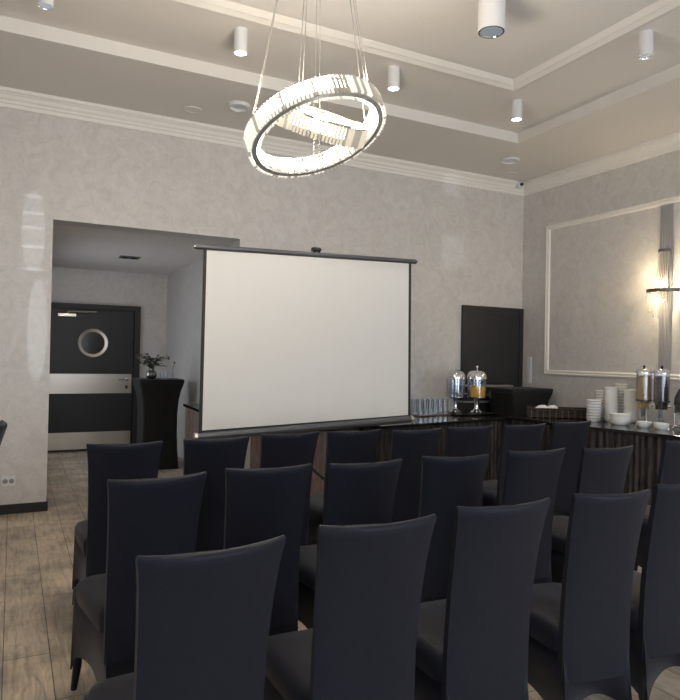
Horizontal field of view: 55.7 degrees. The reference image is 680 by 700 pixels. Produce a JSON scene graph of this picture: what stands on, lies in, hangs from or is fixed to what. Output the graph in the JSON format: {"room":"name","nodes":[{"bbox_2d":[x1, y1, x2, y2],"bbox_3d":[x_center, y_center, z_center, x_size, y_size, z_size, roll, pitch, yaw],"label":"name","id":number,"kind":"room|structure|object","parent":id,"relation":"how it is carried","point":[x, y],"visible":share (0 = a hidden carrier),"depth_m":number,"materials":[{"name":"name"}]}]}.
{"room":"conference room","nodes":[
{"label":"conference room","id":0,"kind":"room"},
{"bbox_2d":[51,267,167,377],"bbox_3d":[-3.542,0.103,9.619,1.807,2.744,0.200,1,-1,-27],"label":"wall","id":1,"kind":"structure","parent":0,"point":[148,292],"depth_m":9.71,"materials":[{"name":"paint"}]},
{"bbox_2d":[48,302,140,451],"bbox_3d":[-3.623,0.402,9.400,1.335,2.140,0.117,1,-1,-27],"label":"door","id":2,"kind":"structure","parent":1,"relation":"in","point":[94,350],"depth_m":9.41,"materials":[{"name":"grey wood"}]},
{"bbox_2d":[52,224,232,274],"bbox_3d":[-2.715,-1.246,8.059,2.007,0.145,3.531,1,-1,-27],"label":"ceiling","id":3,"kind":"structure","parent":0,"point":[74,247],"depth_m":7.61,"materials":[{"name":"white paint"}]},
{"bbox_2d":[119,255,140,259],"bbox_3d":[-2.651,-1.161,8.108,0.240,0.022,0.180,1,-1,-27],"label":"recessed light","id":4,"kind":"object","parent":3,"relation":"attached to","point":[121,256],"visible":1,"depth_m":8.06,"materials":[{"name":"grey metal"}]},
{"bbox_2d":[165,244,232,459],"bbox_3d":[-1.870,0.126,8.545,0.200,2.744,3.631,1,-1,-27],"label":"wall","id":5,"kind":"structure","parent":0,"point":[184,286],"depth_m":8.86,"materials":[{"name":"paint"}]},
{"bbox_2d":[0,107,523,504],"bbox_3d":[-1.743,-0.492,6.432,9.498,3.942,0.250,1,-1,-27],"label":"wall","id":6,"kind":"structure","parent":0,"point":[466,243],"depth_m":6.49,"materials":[{"name":"paint"}]},
{"bbox_2d":[1,476,14,486],"bbox_3d":[-2.928,1.158,5.681,0.110,0.090,0.016,1,-1,-27],"label":"wall socket","id":7,"kind":"object","parent":6,"relation":"attached to","point":[5,480],"visible":1,"depth_m":5.67,"materials":[{"name":"white plastic"}]},
{"bbox_2d":[0,496,47,514],"bbox_3d":[-4.268,1.375,5.142,3.511,0.085,0.264,1,-1,-27],"label":"baseboard","id":8,"kind":"structure","parent":6,"relation":"attached to","point":[34,506],"depth_m":5.73,"materials":[{"name":"black wood"}]},
{"bbox_2d":[0,86,523,195],"bbox_3d":[-1.630,-2.180,6.293,9.098,0.149,0.100,1,-1,-27],"label":"trim","id":9,"kind":"structure","parent":6,"relation":"attached to","point":[12,98],"depth_m":6.46,"materials":[{"name":"white paint"}]},
{"bbox_2d":[460,305,523,386],"bbox_3d":[1.921,0.512,8.134,0.975,2.113,0.036,1,-1,-27],"label":"door","id":10,"kind":"structure","parent":6,"relation":"in","point":[491,341],"depth_m":8.13,"materials":[{"name":"grey wood"}]},
{"bbox_2d":[515,181,523,188],"bbox_3d":[2.295,-2.119,8.265,0.085,0.080,0.140,1,-1,-27],"label":"security camera","id":11,"kind":"object","parent":6,"relation":"attached to","point":[520,184],"visible":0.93,"depth_m":8.22,"materials":[{"name":"white plastic"}]},
{"bbox_2d":[0,0,679,181],"bbox_3d":[0.344,-2.369,2.417,9.298,0.226,8.999,1,-1,-27],"label":"ceiling","id":12,"kind":"structure","parent":0,"point":[158,57],"depth_m":5.25,"materials":[{"name":"white paint"}]},
{"bbox_2d":[37,0,53,9],"bbox_3d":[-1.923,-2.317,4.205,0.100,0.144,0.100,1,-1,-27],"label":"ceiling spotlight","id":13,"kind":"object","parent":12,"relation":"attached to","point":[43,4],"visible":1,"depth_m":4.20,"materials":[{"name":"white metal"}]},
{"bbox_2d":[183,106,201,113],"bbox_3d":[-1.381,-2.250,6.028,0.170,0.009,0.170,1,-1,-27],"label":"ceiling speaker","id":14,"kind":"object","parent":12,"relation":"attached to","point":[190,109],"visible":1,"depth_m":6.02,"materials":[{"name":"white paint"}]},
{"bbox_2d":[186,108,198,111],"bbox_3d":[-1.381,-2.252,6.028,0.119,0.002,0.119,1,-1,-32],"label":"diffuser","id":15,"kind":"object","parent":14,"relation":"attached to","point":[187,109],"depth_m":6.03,"materials":[{"name":"white paint"}]},
{"bbox_2d":[227,100,249,111],"bbox_3d":[-0.927,-2.230,5.900,0.210,0.033,0.210,1,-1,-27],"label":"air vent","id":16,"kind":"object","parent":12,"relation":"in","point":[236,106],"visible":1,"depth_m":5.88,"materials":[{"name":"white metal"}]},
{"bbox_2d":[231,105,245,108],"bbox_3d":[-0.927,-2.241,5.900,0.147,0.010,0.147,1,-1,-27],"label":"diffuser","id":17,"kind":"object","parent":16,"relation":"attached to","point":[232,106],"depth_m":5.92,"materials":[{"name":"white metal"}]},
{"bbox_2d":[234,27,247,55],"bbox_3d":[-0.731,-2.271,4.744,0.100,0.178,0.100,1,-1,-27],"label":"ceiling spotlight","id":18,"kind":"object","parent":12,"relation":"attached to","point":[240,33],"visible":1,"depth_m":4.71,"materials":[{"name":"white metal"}]},
{"bbox_2d":[243,0,386,178],"bbox_3d":[-0.106,-1.627,3.108,0.696,1.474,0.683,1,-1,-27],"label":"crystal chandelier","id":19,"kind":"object","parent":12,"relation":"hanging from","point":[286,109],"visible":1,"depth_m":2.96,"materials":[{"name":"grey"}]},
{"bbox_2d":[387,65,399,90],"bbox_3d":[0.444,-2.242,5.318,0.100,0.178,0.100,1,-1,-27],"label":"ceiling spotlight","id":20,"kind":"object","parent":12,"relation":"attached to","point":[394,70],"visible":1,"depth_m":5.28,"materials":[{"name":"white metal"}]},
{"bbox_2d":[172,0,679,90],"bbox_3d":[0.366,-2.343,2.628,4.830,0.032,4.355,1,-1,-27],"label":"trim","id":21,"kind":"structure","parent":12,"relation":"attached to","point":[226,7],"depth_m":4.80,"materials":[{"name":"white paint"}]},
{"bbox_2d":[478,0,505,38],"bbox_3d":[0.989,-2.202,4.199,0.176,0.259,0.176,1,-1,-27],"label":"ceiling spotlight","id":22,"kind":"object","parent":12,"relation":"attached to","point":[491,13],"visible":1,"depth_m":4.14,"materials":[{"name":"white metal"}]},
{"bbox_2d":[500,157,519,164],"bbox_3d":[1.946,-2.164,7.367,0.220,0.022,0.220,1,-1,-27],"label":"air vent","id":23,"kind":"object","parent":12,"relation":"in","point":[508,160],"visible":1,"depth_m":7.36,"materials":[{"name":"white plastic"}]},
{"bbox_2d":[511,99,522,121],"bbox_3d":[1.634,-2.212,5.946,0.100,0.178,0.100,1,-1,-27],"label":"ceiling spotlight","id":24,"kind":"object","parent":12,"relation":"attached to","point":[516,104],"visible":1,"depth_m":5.91,"materials":[{"name":"white metal"}]},
{"bbox_2d":[638,30,653,59],"bbox_3d":[2.221,-2.216,4.673,0.100,0.174,0.100,1,-1,-27],"label":"ceiling spotlight","id":25,"kind":"object","parent":12,"relation":"attached to","point":[645,37],"visible":1,"depth_m":4.63,"materials":[{"name":"white metal"}]},
{"bbox_2d":[0,451,679,699],"bbox_3d":[-0.567,1.554,4.019,9.498,0.150,12.880,1,-1,-27],"label":"floor","id":26,"kind":"structure","parent":0,"point":[37,548],"depth_m":3.80,"materials":[{"name":"brown wood"}]},
{"bbox_2d":[0,420,7,444],"bbox_3d":[-2.385,0.952,3.969,0.572,0.992,0.411,1,-1,-25],"label":"banquet chair","id":27,"kind":"object","parent":26,"relation":"on","point":[3,425],"visible":1,"depth_m":4.01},
{"bbox_2d":[72,441,162,604],"bbox_3d":[-1.222,0.970,3.531,0.411,0.992,0.572,1,-1,-26],"label":"banquet chair","id":28,"kind":"object","parent":26,"relation":"on","point":[137,460],"visible":0.44,"depth_m":3.31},
{"bbox_2d":[70,471,206,690],"bbox_3d":[-0.826,0.969,2.636,0.411,0.992,0.572,1,-1,-32],"label":"banquet chair","id":29,"kind":"object","parent":26,"relation":"on","point":[149,516],"visible":0.51,"depth_m":2.43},
{"bbox_2d":[132,378,183,469],"bbox_3d":[-2.330,0.925,8.194,0.555,1.120,0.560,1,-1,-27],"label":"bar table","id":30,"kind":"object","parent":26,"relation":"on","point":[157,398],"visible":0.88,"depth_m":8.01,"materials":[{"name":"black fabric"}]},
{"bbox_2d":[133,353,169,378],"bbox_3d":[-2.355,0.199,8.018,0.380,0.329,0.283,1,-1,7],"label":"vase","id":31,"kind":"object","parent":30,"relation":"on","point":[151,373],"visible":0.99,"depth_m":7.99,"materials":[{"name":"silver metal"}]},
{"bbox_2d":[84,535,285,699],"bbox_3d":[-0.441,0.968,1.765,0.411,0.992,0.572,1,-1,-32],"label":"banquet chair","id":32,"kind":"object","parent":26,"relation":"on","point":[203,618],"visible":1,"depth_m":1.56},
{"bbox_2d":[183,403,198,438],"bbox_3d":[-1.537,1.056,7.223,0.330,0.848,0.830,1,-1,-27],"label":"lectern","id":33,"kind":"object","parent":26,"relation":"on","point":[191,410],"visible":0.13,"depth_m":7.21,"materials":[{"name":"black wood"}]},
{"bbox_2d":[183,436,249,551],"bbox_3d":[-0.809,0.981,3.792,0.411,0.992,0.572,1,-1,-28],"label":"banquet chair","id":34,"kind":"object","parent":26,"relation":"on","point":[212,456],"visible":0.33,"depth_m":3.60,"materials":[{"name":"black fabric"}]},
{"bbox_2d":[223,463,311,635],"bbox_3d":[-0.408,0.980,2.912,0.411,0.992,0.572,1,-1,-25],"label":"banquet chair","id":35,"kind":"object","parent":26,"relation":"on","point":[262,504],"visible":0.38,"depth_m":2.71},
{"bbox_2d":[259,431,318,545],"bbox_3d":[-0.428,0.991,4.080,0.419,0.992,0.572,1,-1,-30],"label":"banquet chair","id":36,"kind":"object","parent":26,"relation":"on","point":[276,450],"visible":0.21,"depth_m":3.87,"materials":[{"name":"black fabric"}]},
{"bbox_2d":[192,244,417,480],"bbox_3d":[-0.269,0.321,5.394,2.034,2.355,0.498,1,-1,-27],"label":"projection screen","id":37,"kind":"object","parent":26,"relation":"on","point":[292,343],"visible":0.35,"depth_m":5.27,"materials":[{"name":"fabric"}]},
{"bbox_2d":[250,427,362,494],"bbox_3d":[-0.338,1.097,6.043,0.919,0.788,0.600,1,-1,-27],"label":"buffet table","id":38,"kind":"object","parent":26,"relation":"on","point":[317,484],"visible":0.2,"depth_m":5.83,"materials":[{"name":"black wood"}]},
{"bbox_2d":[309,429,380,544],"bbox_3d":[-0.025,1.001,4.285,0.411,0.992,0.572,1,-1,-26],"label":"banquet chair","id":39,"kind":"object","parent":26,"relation":"on","point":[342,447],"visible":0.23,"depth_m":4.07,"materials":[{"name":"black fabric"}]},
{"bbox_2d":[264,514,436,699],"bbox_3d":[0.002,0.980,2.055,0.411,0.992,0.572,1,-1,-24],"label":"banquet chair","id":40,"kind":"object","parent":26,"relation":"on","point":[361,642],"visible":0.94,"depth_m":1.85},
{"bbox_2d":[298,458,402,628],"bbox_3d":[-0.006,0.990,3.082,0.411,0.992,0.572,1,-1,-28],"label":"banquet chair","id":41,"kind":"object","parent":26,"relation":"on","point":[357,493],"visible":0.28,"depth_m":2.88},
{"bbox_2d":[390,428,440,522],"bbox_3d":[0.384,1.011,4.415,0.411,0.992,0.572,1,-1,-27],"label":"banquet chair","id":42,"kind":"object","parent":26,"relation":"on","point":[408,445],"visible":0.34,"depth_m":4.20,"materials":[{"name":"black fabric"}]},
{"bbox_2d":[360,415,510,480],"bbox_3d":[0.915,1.114,6.728,2.025,0.818,0.809,2,-1,-38],"label":"buffet table","id":43,"kind":"object","parent":26,"relation":"on","point":[498,421],"visible":0.12,"depth_m":6.50,"materials":[{"name":"black fabric"}]},
{"bbox_2d":[410,412,450,416],"bbox_3d":[0.974,0.703,7.001,0.520,0.012,0.240,2,-1,-38],"label":"serving tray","id":44,"kind":"object","parent":43,"relation":"on","point":[439,413],"visible":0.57,"depth_m":6.92,"materials":[{"name":"silver metal"}]},
{"bbox_2d":[435,410,498,415],"bbox_3d":[1.431,0.710,7.250,0.580,0.020,0.400,1,-1,-27],"label":"drip tray","id":45,"kind":"object","parent":43,"relation":"on","point":[464,412],"visible":0.59,"depth_m":7.14,"materials":[{"name":"black"}]},
{"bbox_2d":[446,365,469,412],"bbox_3d":[1.303,0.437,7.235,0.220,0.535,0.230,1,-1,-28],"label":"dispenser","id":46,"kind":"object","parent":45,"relation":"on","point":[455,374],"visible":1,"depth_m":7.19,"materials":[{"name":"silver metal"}]},
{"bbox_2d":[467,366,490,413],"bbox_3d":[1.544,0.442,7.246,0.220,0.535,0.230,1,-1,-28],"label":"dispenser","id":47,"kind":"object","parent":45,"relation":"on","point":[477,392],"visible":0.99,"depth_m":7.18,"materials":[{"name":"silver metal"}]},
{"bbox_2d":[418,454,488,602],"bbox_3d":[0.476,1.002,3.327,0.382,0.992,0.572,1,-1,-17],"label":"banquet chair","id":48,"kind":"object","parent":26,"relation":"on","point":[447,483],"visible":0.32,"depth_m":3.11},
{"bbox_2d":[444,425,492,505],"bbox_3d":[0.777,1.021,4.659,0.427,0.992,0.572,1,-1,-28],"label":"banquet chair","id":49,"kind":"object","parent":26,"relation":"on","point":[460,441],"visible":0.15,"depth_m":4.42,"materials":[{"name":"black fabric"}]},
{"bbox_2d":[414,497,550,699],"bbox_3d":[0.424,0.991,2.314,0.411,0.992,0.572,1,-1,-25],"label":"banquet chair","id":50,"kind":"object","parent":26,"relation":"on","point":[472,643],"visible":0.81,"depth_m":2.12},
{"bbox_2d":[457,385,512,411],"bbox_3d":[1.787,0.997,7.916,0.770,1.133,0.175,1,-1,-27],"label":"bar table","id":51,"kind":"object","parent":26,"relation":"on","point":[466,403],"visible":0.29,"depth_m":7.79,"materials":[{"name":"grey"}]},
{"bbox_2d":[482,423,545,505],"bbox_3d":[1.216,1.032,4.871,0.435,0.992,0.572,1,-1,-29],"label":"banquet chair","id":52,"kind":"object","parent":26,"relation":"on","point":[514,437],"visible":0.24,"depth_m":4.64,"materials":[{"name":"black fabric"}]},
{"bbox_2d":[486,387,552,415],"bbox_3d":[2.114,1.009,7.648,0.640,1.118,0.500,1,-1,-27],"label":"bar table","id":53,"kind":"object","parent":26,"relation":"on","point":[511,401],"visible":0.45,"depth_m":7.46,"materials":[{"name":"black fabric"}]},
{"bbox_2d":[502,448,565,583],"bbox_3d":[0.918,1.013,3.574,0.411,0.992,0.572,1,-1,-25],"label":"banquet chair","id":54,"kind":"object","parent":26,"relation":"on","point":[530,476],"visible":0.27,"depth_m":3.36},
{"bbox_2d":[508,414,585,450],"bbox_3d":[2.184,1.130,6.808,0.894,0.838,0.660,2,-1,-40],"label":"buffet table","id":55,"kind":"object","parent":26,"relation":"on","point":[525,419],"visible":0.14,"depth_m":6.52,"materials":[{"name":"black"}]},
{"bbox_2d":[527,406,586,418],"bbox_3d":[2.328,0.661,6.819,0.638,0.101,0.278,1,-1,7],"label":"wicker basket","id":56,"kind":"object","parent":55,"relation":"on","point":[532,411],"visible":0.79,"depth_m":6.70,"materials":[{"name":"brown wicker"}]},
{"bbox_2d":[549,420,590,516],"bbox_3d":[1.660,1.043,5.158,0.443,0.992,0.572,1,-1,-29],"label":"banquet chair","id":57,"kind":"object","parent":26,"relation":"on","point":[572,436],"visible":0.35,"depth_m":4.97,"materials":[{"name":"black fabric"}]},
{"bbox_2d":[528,489,650,699],"bbox_3d":[0.890,1.002,2.533,0.361,0.992,0.572,1,-1,-18],"label":"banquet chair","id":58,"kind":"object","parent":26,"relation":"on","point":[579,627],"visible":0.77,"depth_m":2.34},
{"bbox_2d":[551,445,633,582],"bbox_3d":[1.349,1.023,3.728,0.411,0.992,0.572,1,-1,-26],"label":"banquet chair","id":59,"kind":"object","parent":26,"relation":"on","point":[601,470],"visible":0.23,"depth_m":3.52,"materials":[{"name":"black fabric"}]},
{"bbox_2d":[552,420,679,504],"bbox_3d":[2.921,1.134,5.809,0.849,0.838,1.750,2,-1,-39],"label":"buffet table","id":60,"kind":"object","parent":26,"relation":"on","point":[643,467],"visible":0.19,"depth_m":5.60,"materials":[{"name":"black fabric"}]},
{"bbox_2d":[586,417,600,421],"bbox_3d":[2.529,0.691,6.418,0.144,0.045,0.143,1,-1,-27],"label":"bowl","id":61,"kind":"object","parent":60,"relation":"on","point":[587,418],"visible":0.88,"depth_m":6.37,"materials":[{"name":"white ceramic"}]},
{"bbox_2d":[586,414,600,417],"bbox_3d":[2.529,0.662,6.418,0.144,0.045,0.143,2,-1,-39],"label":"bowl","id":62,"kind":"object","parent":61,"relation":"on","point":[587,415],"visible":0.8,"depth_m":6.36,"materials":[{"name":"white ceramic"}]},
{"bbox_2d":[586,411,600,414],"bbox_3d":[2.533,0.634,6.422,0.144,0.045,0.143,1,-1,7],"label":"bowl","id":63,"kind":"object","parent":62,"relation":"on","point":[587,412],"visible":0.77,"depth_m":6.36,"materials":[{"name":"white ceramic"}]},
{"bbox_2d":[586,408,601,411],"bbox_3d":[2.534,0.606,6.420,0.143,0.045,0.144,1,-1,37],"label":"bowl","id":64,"kind":"object","parent":63,"relation":"on","point":[590,410],"visible":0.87,"depth_m":6.36,"materials":[{"name":"white ceramic"}]},
{"bbox_2d":[586,405,600,408],"bbox_3d":[2.532,0.577,6.420,0.144,0.045,0.143,1,-1,3],"label":"bowl","id":65,"kind":"object","parent":64,"relation":"on","point":[588,407],"visible":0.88,"depth_m":6.36,"materials":[{"name":"white ceramic"}]},
{"bbox_2d":[586,402,600,405],"bbox_3d":[2.531,0.549,6.422,0.143,0.045,0.144,1,-1,23],"label":"bowl","id":66,"kind":"object","parent":65,"relation":"on","point":[587,404],"visible":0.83,"depth_m":6.36,"materials":[{"name":"white ceramic"}]},
{"bbox_2d":[586,399,601,402],"bbox_3d":[2.535,0.520,6.425,0.144,0.045,0.143,1,-1,18],"label":"bowl","id":67,"kind":"object","parent":66,"relation":"on","point":[587,400],"visible":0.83,"depth_m":6.37,"materials":[{"name":"white ceramic"}]},
{"bbox_2d":[610,419,630,424],"bbox_3d":[2.681,0.686,6.149,0.188,0.055,0.187,1,-1,-27],"label":"bowl","id":68,"kind":"object","parent":60,"relation":"on","point":[613,421],"visible":0.91,"depth_m":6.08,"materials":[{"name":"white ceramic"}]},
{"bbox_2d":[610,416,630,419],"bbox_3d":[2.683,0.662,6.153,0.188,0.055,0.187,1,-1,33],"label":"bowl","id":69,"kind":"object","parent":68,"relation":"on","point":[611,417],"visible":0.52,"depth_m":6.08,"materials":[{"name":"white ceramic"}]},
{"bbox_2d":[610,413,630,416],"bbox_3d":[2.680,0.638,6.150,0.187,0.055,0.188,2,-1,-43],"label":"bowl","id":70,"kind":"object","parent":69,"relation":"on","point":[611,414],"visible":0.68,"depth_m":6.11,"materials":[{"name":"white ceramic"}]},
{"bbox_2d":[635,365,652,425],"bbox_3d":[2.880,0.431,6.101,0.156,0.572,0.168,1,-1,25],"label":"dispenser","id":71,"kind":"object","parent":60,"relation":"on","point":[643,383],"visible":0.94,"depth_m":6.05,"materials":[{"name":"silver metal"}]},
{"bbox_2d":[636,373,651,399],"bbox_3d":[2.879,0.347,6.096,0.138,0.260,0.138,1,-1,25],"label":"canister","id":72,"kind":"object","parent":71,"relation":"on","point":[643,383],"depth_m":6.04,"materials":[{"name":"plastic"}]},
{"bbox_2d":[636,421,651,427],"bbox_3d":[2.806,0.687,5.936,0.136,0.055,0.135,1,-1,-27],"label":"bowl","id":73,"kind":"object","parent":60,"relation":"on","point":[642,424],"visible":1,"depth_m":5.89,"materials":[{"name":"white ceramic"}]},
{"bbox_2d":[653,422,669,429],"bbox_3d":[2.897,0.687,5.802,0.136,0.055,0.135,1,-1,-27],"label":"bowl","id":74,"kind":"object","parent":60,"relation":"on","point":[657,425],"visible":1,"depth_m":5.76,"materials":[{"name":"white ceramic"}]},
{"bbox_2d":[653,366,670,426],"bbox_3d":[2.982,0.432,5.967,0.156,0.572,0.168,1,-1,25],"label":"dispenser","id":75,"kind":"object","parent":60,"relation":"on","point":[661,384],"visible":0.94,"depth_m":5.92,"materials":[{"name":"silver metal"}]},
{"bbox_2d":[653,373,669,400],"bbox_3d":[2.981,0.348,5.963,0.138,0.260,0.138,1,-1,25],"label":"canister","id":76,"kind":"object","parent":75,"relation":"on","point":[661,384],"depth_m":5.91,"materials":[{"name":"plastic"}]},
{"bbox_2d":[672,388,679,428],"bbox_3d":[3.172,0.478,5.701,0.387,0.483,0.387,1,-1,-18],"label":"chafing dish","id":77,"kind":"object","parent":60,"relation":"on","point":[676,403],"visible":1,"depth_m":5.71,"materials":[{"name":"grey metal"}]},
{"bbox_3d":[2.710,0.695,6.443,0.132,0.045,0.131,1,-1,-27],"label":"bowl","id":78,"kind":"object","parent":60,"relation":"on","visible":0},
{"bbox_3d":[2.709,0.665,6.445,0.132,0.045,0.131,1,-1,-31],"label":"bowl","id":79,"kind":"object","parent":78,"relation":"on","visible":0},
{"bbox_3d":[2.714,0.635,6.444,0.132,0.045,0.131,2,-1,-39],"label":"bowl","id":80,"kind":"object","parent":79,"relation":"on","visible":0},
{"bbox_2d":[604,408,617,411],"bbox_3d":[2.716,0.605,6.445,0.132,0.045,0.131,1,-1,12],"label":"bowl","id":81,"kind":"object","parent":80,"relation":"on","point":[605,409],"visible":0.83,"depth_m":6.39,"materials":[{"name":"white ceramic"}]},
{"bbox_2d":[604,405,617,408],"bbox_3d":[2.715,0.575,6.449,0.131,0.045,0.132,1,-1,15],"label":"bowl","id":82,"kind":"object","parent":81,"relation":"on","point":[605,406],"visible":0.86,"depth_m":6.40,"materials":[{"name":"white ceramic"}]},
{"bbox_2d":[604,402,617,405],"bbox_3d":[2.715,0.545,6.444,0.132,0.045,0.131,1,-1,14],"label":"bowl","id":83,"kind":"object","parent":82,"relation":"on","point":[605,403],"visible":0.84,"depth_m":6.39,"materials":[{"name":"white ceramic"}]},
{"bbox_2d":[604,399,617,402],"bbox_3d":[2.716,0.515,6.448,0.132,0.045,0.131,1,-1,-2],"label":"bowl","id":84,"kind":"object","parent":83,"relation":"on","point":[605,400],"visible":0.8,"depth_m":6.40,"materials":[{"name":"white ceramic"}]},
{"bbox_2d":[604,396,617,399],"bbox_3d":[2.714,0.485,6.448,0.132,0.045,0.131,1,-1,-11],"label":"bowl","id":85,"kind":"object","parent":84,"relation":"on","point":[605,397],"visible":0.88,"depth_m":6.40,"materials":[{"name":"white ceramic"}]},
{"bbox_2d":[604,393,618,396],"bbox_3d":[2.718,0.455,6.446,0.131,0.045,0.132,1,-1,-13],"label":"bowl","id":86,"kind":"object","parent":85,"relation":"on","point":[605,394],"visible":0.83,"depth_m":6.39,"materials":[{"name":"white ceramic"}]},
{"bbox_2d":[604,390,617,393],"bbox_3d":[2.714,0.425,6.447,0.132,0.045,0.131,2,-1,-37],"label":"bowl","id":87,"kind":"object","parent":86,"relation":"on","point":[605,391],"visible":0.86,"depth_m":6.39,"materials":[{"name":"white ceramic"}]},
{"bbox_2d":[604,387,617,390],"bbox_3d":[2.714,0.395,6.449,0.131,0.045,0.132,1,-1,-29],"label":"bowl","id":88,"kind":"object","parent":87,"relation":"on","point":[605,388],"visible":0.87,"depth_m":6.40,"materials":[{"name":"white ceramic"}]},
{"bbox_3d":[2.872,0.697,6.362,0.136,0.046,0.135,1,-1,-27],"label":"bowl","id":89,"kind":"object","parent":60,"relation":"on","visible":0},
{"bbox_3d":[2.870,0.669,6.360,0.136,0.046,0.135,1,-1,20],"label":"bowl","id":90,"kind":"object","parent":89,"relation":"on","visible":0},
{"bbox_3d":[2.870,0.641,6.361,0.135,0.046,0.136,1,-1,16],"label":"bowl","id":91,"kind":"object","parent":90,"relation":"on","visible":0},
{"bbox_2d":[623,409,637,412],"bbox_3d":[2.870,0.613,6.362,0.135,0.046,0.136,1,-1,-2],"label":"bowl","id":92,"kind":"object","parent":91,"relation":"on","point":[625,411],"visible":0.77,"depth_m":6.31,"materials":[{"name":"white ceramic"}]},
{"bbox_2d":[623,406,637,409],"bbox_3d":[2.872,0.585,6.359,0.135,0.046,0.136,1,-1,33],"label":"bowl","id":93,"kind":"object","parent":92,"relation":"on","point":[625,408],"visible":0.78,"depth_m":6.30,"materials":[{"name":"white ceramic"}]},
{"bbox_2d":[623,404,637,406],"bbox_3d":[2.874,0.557,6.363,0.135,0.046,0.136,1,-1,-31],"label":"bowl","id":94,"kind":"object","parent":93,"relation":"on","point":[625,405],"visible":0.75,"depth_m":6.31,"materials":[{"name":"white ceramic"}]},
{"bbox_2d":[623,401,636,403],"bbox_3d":[2.872,0.529,6.362,0.135,0.046,0.136,1,-1,0],"label":"bowl","id":95,"kind":"object","parent":94,"relation":"on","point":[624,402],"visible":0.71,"depth_m":6.31,"materials":[{"name":"white ceramic"}]},
{"bbox_2d":[623,398,636,401],"bbox_3d":[2.876,0.501,6.364,0.135,0.046,0.136,1,-1,-6],"label":"bowl","id":96,"kind":"object","parent":95,"relation":"on","point":[625,399],"visible":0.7,"depth_m":6.31,"materials":[{"name":"white ceramic"}]},
{"bbox_2d":[623,395,635,398],"bbox_3d":[2.872,0.473,6.363,0.136,0.046,0.135,1,-1,13],"label":"bowl","id":97,"kind":"object","parent":96,"relation":"on","point":[624,396],"visible":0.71,"depth_m":6.31,"materials":[{"name":"white ceramic"}]},
{"bbox_2d":[624,393,635,395],"bbox_3d":[2.878,0.445,6.362,0.135,0.046,0.136,2,-1,-36],"label":"bowl","id":98,"kind":"object","parent":97,"relation":"on","point":[625,394],"visible":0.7,"depth_m":6.31,"materials":[{"name":"white ceramic"}]},
{"bbox_2d":[623,389,635,392],"bbox_3d":[2.874,0.417,6.365,0.136,0.046,0.135,1,-1,36],"label":"bowl","id":99,"kind":"object","parent":98,"relation":"on","point":[624,390],"visible":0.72,"depth_m":6.32,"materials":[{"name":"white ceramic"}]},
{"bbox_2d":[560,484,679,699],"bbox_3d":[1.276,1.012,2.753,0.411,0.992,0.572,1,-1,-23],"label":"banquet chair","id":100,"kind":"object","parent":26,"relation":"on","point":[654,644],"visible":0.51,"depth_m":2.53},
{"bbox_2d":[634,440,679,570],"bbox_3d":[2.001,1.040,4.143,0.411,0.992,0.572,1,-1,-25],"label":"banquet chair","id":101,"kind":"object","parent":26,"relation":"on","point":[669,467],"visible":0.17,"depth_m":3.89,"materials":[{"name":"black fabric"}]},
{"bbox_2d":[522,150,679,425],"bbox_3d":[4.496,-0.389,4.416,0.200,3.942,8.999,1,-1,-27],"label":"wall","id":102,"kind":"structure","parent":0,"point":[602,271],"depth_m":7.29,"materials":[{"name":"paint"}]},
{"bbox_2d":[527,357,531,383],"bbox_3d":[2.425,0.262,8.219,0.016,0.333,0.076,1,-1,-27],"label":"light switch","id":103,"kind":"object","parent":102,"relation":"attached to","point":[529,359],"visible":1,"depth_m":8.22,"materials":[{"name":"white"}]},
{"bbox_2d":[524,131,679,195],"bbox_3d":[4.350,-2.080,4.454,0.100,0.149,8.799,1,-1,-27],"label":"trim","id":104,"kind":"structure","parent":102,"relation":"attached to","point":[669,143],"depth_m":7.16,"materials":[{"name":"white paint"}]},
{"bbox_2d":[544,195,679,380],"bbox_3d":[3.325,-0.618,6.482,0.026,1.845,3.405,1,-1,-27],"label":"trim","id":105,"kind":"structure","parent":102,"relation":"attached to","point":[674,199],"depth_m":7.50,"materials":[{"name":"white paint"}]},
{"bbox_2d":[658,204,673,370],"bbox_3d":[3.303,-0.616,6.529,0.022,1.710,0.135,1,-1,-27],"label":"wall strip","id":106,"kind":"object","parent":102,"relation":"attached to","point":[666,211],"visible":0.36,"depth_m":6.51,"materials":[{"name":"grey"}]},
{"bbox_2d":[646,248,679,317],"bbox_3d":[3.217,-0.672,6.486,0.168,0.700,0.336,1,-1,-27],"label":"wall sconce","id":107,"kind":"object","parent":106,"relation":"attached to","point":[664,297],"visible":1,"depth_m":6.47,"materials":[{"name":"glass"}]},
{"bbox_2d":[653,251,673,287],"bbox_3d":[3.245,-0.821,6.501,0.103,0.362,0.213,1,-1,-27],"label":"lampshade","id":108,"kind":"object","parent":107,"relation":"on","point":[663,274],"depth_m":6.49,"materials":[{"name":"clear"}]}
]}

